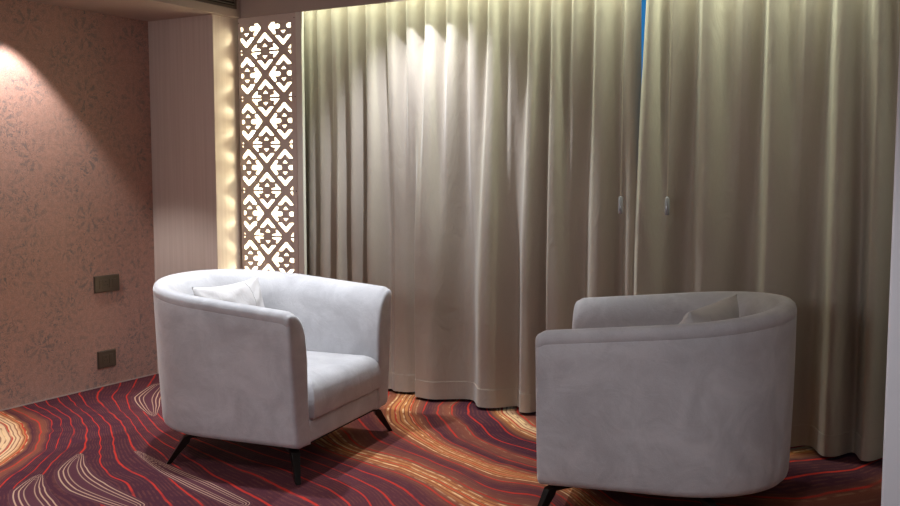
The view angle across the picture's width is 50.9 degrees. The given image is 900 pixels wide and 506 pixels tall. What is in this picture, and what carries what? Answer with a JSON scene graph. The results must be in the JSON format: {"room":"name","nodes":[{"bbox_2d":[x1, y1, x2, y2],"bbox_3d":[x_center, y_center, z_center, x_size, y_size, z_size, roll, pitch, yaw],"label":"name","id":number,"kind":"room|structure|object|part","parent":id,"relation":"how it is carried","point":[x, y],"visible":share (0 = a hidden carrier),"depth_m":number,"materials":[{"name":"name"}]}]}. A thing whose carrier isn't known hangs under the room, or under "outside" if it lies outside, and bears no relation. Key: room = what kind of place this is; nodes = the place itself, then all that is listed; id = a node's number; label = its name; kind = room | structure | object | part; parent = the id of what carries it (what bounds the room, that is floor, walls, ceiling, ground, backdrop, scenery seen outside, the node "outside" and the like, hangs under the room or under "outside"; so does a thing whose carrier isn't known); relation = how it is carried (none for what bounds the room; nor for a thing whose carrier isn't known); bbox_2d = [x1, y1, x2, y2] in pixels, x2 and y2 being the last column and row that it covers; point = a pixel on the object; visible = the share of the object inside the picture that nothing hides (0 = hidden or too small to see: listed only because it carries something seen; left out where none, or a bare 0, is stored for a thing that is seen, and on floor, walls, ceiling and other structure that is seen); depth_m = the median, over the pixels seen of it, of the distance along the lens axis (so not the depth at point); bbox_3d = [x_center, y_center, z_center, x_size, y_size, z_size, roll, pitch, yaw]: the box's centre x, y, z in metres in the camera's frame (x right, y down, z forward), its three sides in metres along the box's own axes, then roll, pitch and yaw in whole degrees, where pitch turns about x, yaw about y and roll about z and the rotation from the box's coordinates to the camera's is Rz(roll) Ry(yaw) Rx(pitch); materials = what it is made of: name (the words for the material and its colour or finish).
{"room":"hotel room","nodes":[
{"label":"hotel room","id":0,"kind":"room"},
{"bbox_2d":[0,0,156,409],"bbox_3d":[-3.509,-0.232,2.997,0.100,2.450,8.050,3,6,30],"label":"wall","id":1,"kind":"structure","parent":0,"point":[76,193],"depth_m":5.28,"materials":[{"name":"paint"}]},
{"bbox_2d":[0,373,157,410],"bbox_3d":[-3.656,1.016,2.746,0.005,0.006,7.285,3,6,30],"label":"baseboard","id":2,"kind":"structure","parent":1,"relation":"attached to","point":[154,373],"depth_m":5.35,"materials":[{"name":"beige paint"}]},
{"bbox_2d":[93,274,119,293],"bbox_3d":[-2.000,0.178,5.512,0.014,0.099,0.180,3,6,30],"label":"light switch","id":3,"kind":"object","parent":1,"relation":"attached to","point":[104,283],"visible":1,"depth_m":5.50,"materials":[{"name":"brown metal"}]},
{"bbox_2d":[102,279,108,287],"bbox_3d":[-2.002,0.179,5.498,0.003,0.050,0.048,3,6,30],"label":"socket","id":4,"kind":"object","parent":3,"relation":"attached to","point":[105,282],"depth_m":5.49,"materials":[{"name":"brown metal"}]},
{"bbox_2d":[97,348,115,368],"bbox_3d":[-2.008,0.620,5.535,0.014,0.102,0.131,3,6,30],"label":"wall socket","id":5,"kind":"object","parent":1,"relation":"attached to","point":[106,358],"visible":1,"depth_m":5.52,"materials":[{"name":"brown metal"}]},
{"bbox_2d":[103,354,108,363],"bbox_3d":[-2.011,0.621,5.521,0.003,0.052,0.044,3,6,30],"label":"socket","id":6,"kind":"object","parent":5,"relation":"attached to","point":[105,356],"depth_m":5.52,"materials":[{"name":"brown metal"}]},
{"bbox_2d":[109,354,112,362],"bbox_3d":[-1.992,0.618,5.552,0.004,0.052,0.024,3,6,30],"label":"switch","id":7,"kind":"object","parent":5,"relation":"attached to","point":[110,355],"depth_m":5.55,"materials":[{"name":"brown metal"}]},
{"bbox_2d":[28,0,240,21],"bbox_3d":[-3.365,-1.268,2.484,0.576,0.297,7.465,3,6,30],"label":"ceiling","id":8,"kind":"structure","parent":1,"relation":"attached to","point":[143,10],"depth_m":5.27,"materials":[{"name":"beige paint"}]},
{"bbox_2d":[148,14,241,373],"bbox_3d":[-1.501,-0.324,5.813,0.528,2.153,0.365,3,6,30],"label":"column","id":9,"kind":"structure","parent":1,"relation":"attached to","point":[194,63],"depth_m":5.61,"materials":[{"name":"brown wood"}]},
{"bbox_2d":[195,0,236,8],"bbox_3d":[-1.710,-1.463,4.728,0.015,0.212,1.825,3,6,30],"label":"air vent","id":10,"kind":"object","parent":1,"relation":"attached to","point":[232,4],"visible":1,"depth_m":5.43,"materials":[{"name":"metal"}]},
{"bbox_2d":[240,0,406,17],"bbox_3d":[0.368,-1.452,4.625,3.701,0.297,0.014,3,6,30],"label":"trim","id":11,"kind":"structure","parent":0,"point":[248,8],"depth_m":5.37,"materials":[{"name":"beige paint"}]},
{"bbox_2d":[0,374,882,505],"bbox_3d":[-0.172,1.157,1.142,7.746,0.001,8.020,3,6,30],"label":"floor","id":12,"kind":"structure","parent":0,"point":[110,445],"depth_m":4.08,"materials":[{"name":"carpet"}]},
{"bbox_2d":[238,12,298,273],"bbox_3d":[-1.052,-0.311,5.588,0.436,2.140,0.058,3,6,30],"label":"screen","id":13,"kind":"object","parent":12,"relation":"on","point":[266,44],"visible":0.7,"depth_m":5.55,"materials":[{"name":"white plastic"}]},
{"bbox_2d":[153,269,392,484],"bbox_3d":[-0.855,0.492,4.319,0.899,0.782,0.945,2,5,22],"label":"armchair","id":14,"kind":"object","parent":12,"relation":"on","point":[289,372],"visible":0.99,"depth_m":3.95,"materials":[{"name":"grey fabric"}]},
{"bbox_3d":[-1.123,0.843,4.083,0.198,0.123,0.044,-2,5,-19],"label":"leg","id":15,"kind":"part","parent":14,"relation":"part of","materials":[{"name":"black wood"}]},
{"bbox_2d":[192,276,263,306],"bbox_3d":[-0.999,0.302,4.379,0.162,0.347,0.457,3,6,29],"label":"throw pillow","id":16,"kind":"object","parent":14,"relation":"on","point":[248,292],"visible":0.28,"depth_m":4.37,"materials":[{"name":"grey fabric"}]},
{"bbox_3d":[-0.639,0.861,3.869,0.044,0.123,0.189,-2,5,-26],"label":"leg","id":17,"kind":"part","parent":14,"relation":"part of","materials":[{"name":"black wood"}]},
{"bbox_3d":[-0.808,0.700,4.318,0.752,0.095,0.624,2,5,22],"label":"seat","id":18,"kind":"part","parent":14,"relation":"part of","materials":[{"name":"grey fabric"}]},
{"bbox_2d":[307,351,380,418],"bbox_3d":[-0.796,0.562,4.301,0.770,0.181,0.620,2,5,22],"label":"seat cushion","id":19,"kind":"object","parent":14,"relation":"on","point":[337,380],"depth_m":4.17,"materials":[{"name":"grey fabric"}]},
{"bbox_3d":[-0.366,0.803,4.541,0.189,0.123,0.044,-2,5,-20],"label":"leg","id":20,"kind":"part","parent":14,"relation":"part of","materials":[{"name":"black wood"}]},
{"bbox_2d":[295,12,306,274],"bbox_3d":[-0.854,-0.293,5.451,0.044,2.153,0.022,3,6,30],"label":"trim","id":21,"kind":"structure","parent":12,"relation":"on","point":[299,16],"depth_m":5.41,"materials":[{"name":"beige paint"}]},
{"bbox_2d":[535,291,796,505],"bbox_3d":[0.842,0.551,3.628,0.899,0.782,0.945,1,5,16],"label":"armchair","id":22,"kind":"object","parent":12,"relation":"on","point":[632,398],"visible":0.99,"depth_m":3.23,"materials":[{"name":"grey fabric"}]},
{"bbox_3d":[0.374,0.900,3.416,0.189,0.123,0.044,-2,5,-26],"label":"leg","id":23,"kind":"part","parent":22,"relation":"part of","materials":[{"name":"black wood"}]},
{"bbox_3d":[0.887,0.911,3.284,0.044,0.123,0.198,-3,6,-32],"label":"leg","id":24,"kind":"part","parent":22,"relation":"part of","materials":[{"name":"black metal"}]},
{"bbox_2d":[679,293,738,323],"bbox_3d":[0.936,0.363,3.505,0.408,0.404,0.208,-5,7,-45],"label":"throw pillow","id":25,"kind":"object","parent":22,"relation":"on","point":[726,308],"visible":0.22,"depth_m":3.43,"materials":[{"name":"grey fabric"}]},
{"bbox_2d":[303,0,640,412],"bbox_3d":[-0.001,-0.385,5.043,2.097,2.374,0.146,3,6,30],"label":"curtain","id":26,"kind":"object","parent":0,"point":[463,157],"visible":0.75,"depth_m":4.97,"materials":[{"name":"beige fabric"}]},
{"bbox_2d":[618,0,624,213],"bbox_3d":[0.813,-0.848,4.451,0.023,1.330,0.023,-2,5,-20],"label":"pull cord","id":27,"kind":"object","parent":26,"relation":"hanging from","point":[620,199],"visible":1,"depth_m":4.48,"materials":[{"name":"grey plastic"}]},
{"bbox_3d":[0.816,-0.889,4.453,0.004,1.250,0.016,3,6,30],"label":"cord","id":28,"kind":"part","parent":27,"relation":"part of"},
{"bbox_2d":[633,0,899,460],"bbox_3d":[1.402,-0.315,4.229,1.205,2.374,0.154,3,6,29],"label":"curtain","id":29,"kind":"object","parent":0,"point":[782,115],"visible":0.73,"depth_m":4.18,"materials":[{"name":"beige fabric"}]},
{"bbox_2d":[664,0,671,214],"bbox_3d":[1.009,-0.839,4.337,0.023,1.330,0.023,-2,5,-20],"label":"pull cord","id":30,"kind":"object","parent":29,"relation":"hanging from","point":[667,199],"visible":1,"depth_m":4.37,"materials":[{"name":"grey plastic"}]},
{"bbox_3d":[1.012,-0.879,4.339,0.004,1.250,0.016,3,6,30],"label":"cord","id":31,"kind":"part","parent":30,"relation":"part of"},
{"bbox_2d":[881,41,899,505],"bbox_3d":[3.091,-0.174,2.328,3.419,2.450,2.350,3,6,30],"label":"wall partition","id":32,"kind":"structure","parent":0,"point":[890,493],"depth_m":2.20,"materials":[{"name":"white paint"}]},
{"bbox_3d":[1.862,-0.357,4.457,7.696,2.450,0.100,3,6,30],"label":"wall window","id":33,"kind":"structure","parent":0,"visible":0},
{"bbox_2d":[641,0,645,84],"bbox_3d":[1.081,-0.495,4.898,1.700,1.950,0.050,3,6,30],"label":"window","id":34,"kind":"structure","parent":33,"relation":"attached to","point":[643,2],"depth_m":4.88,"materials":[{"name":"glass"}]}
]}

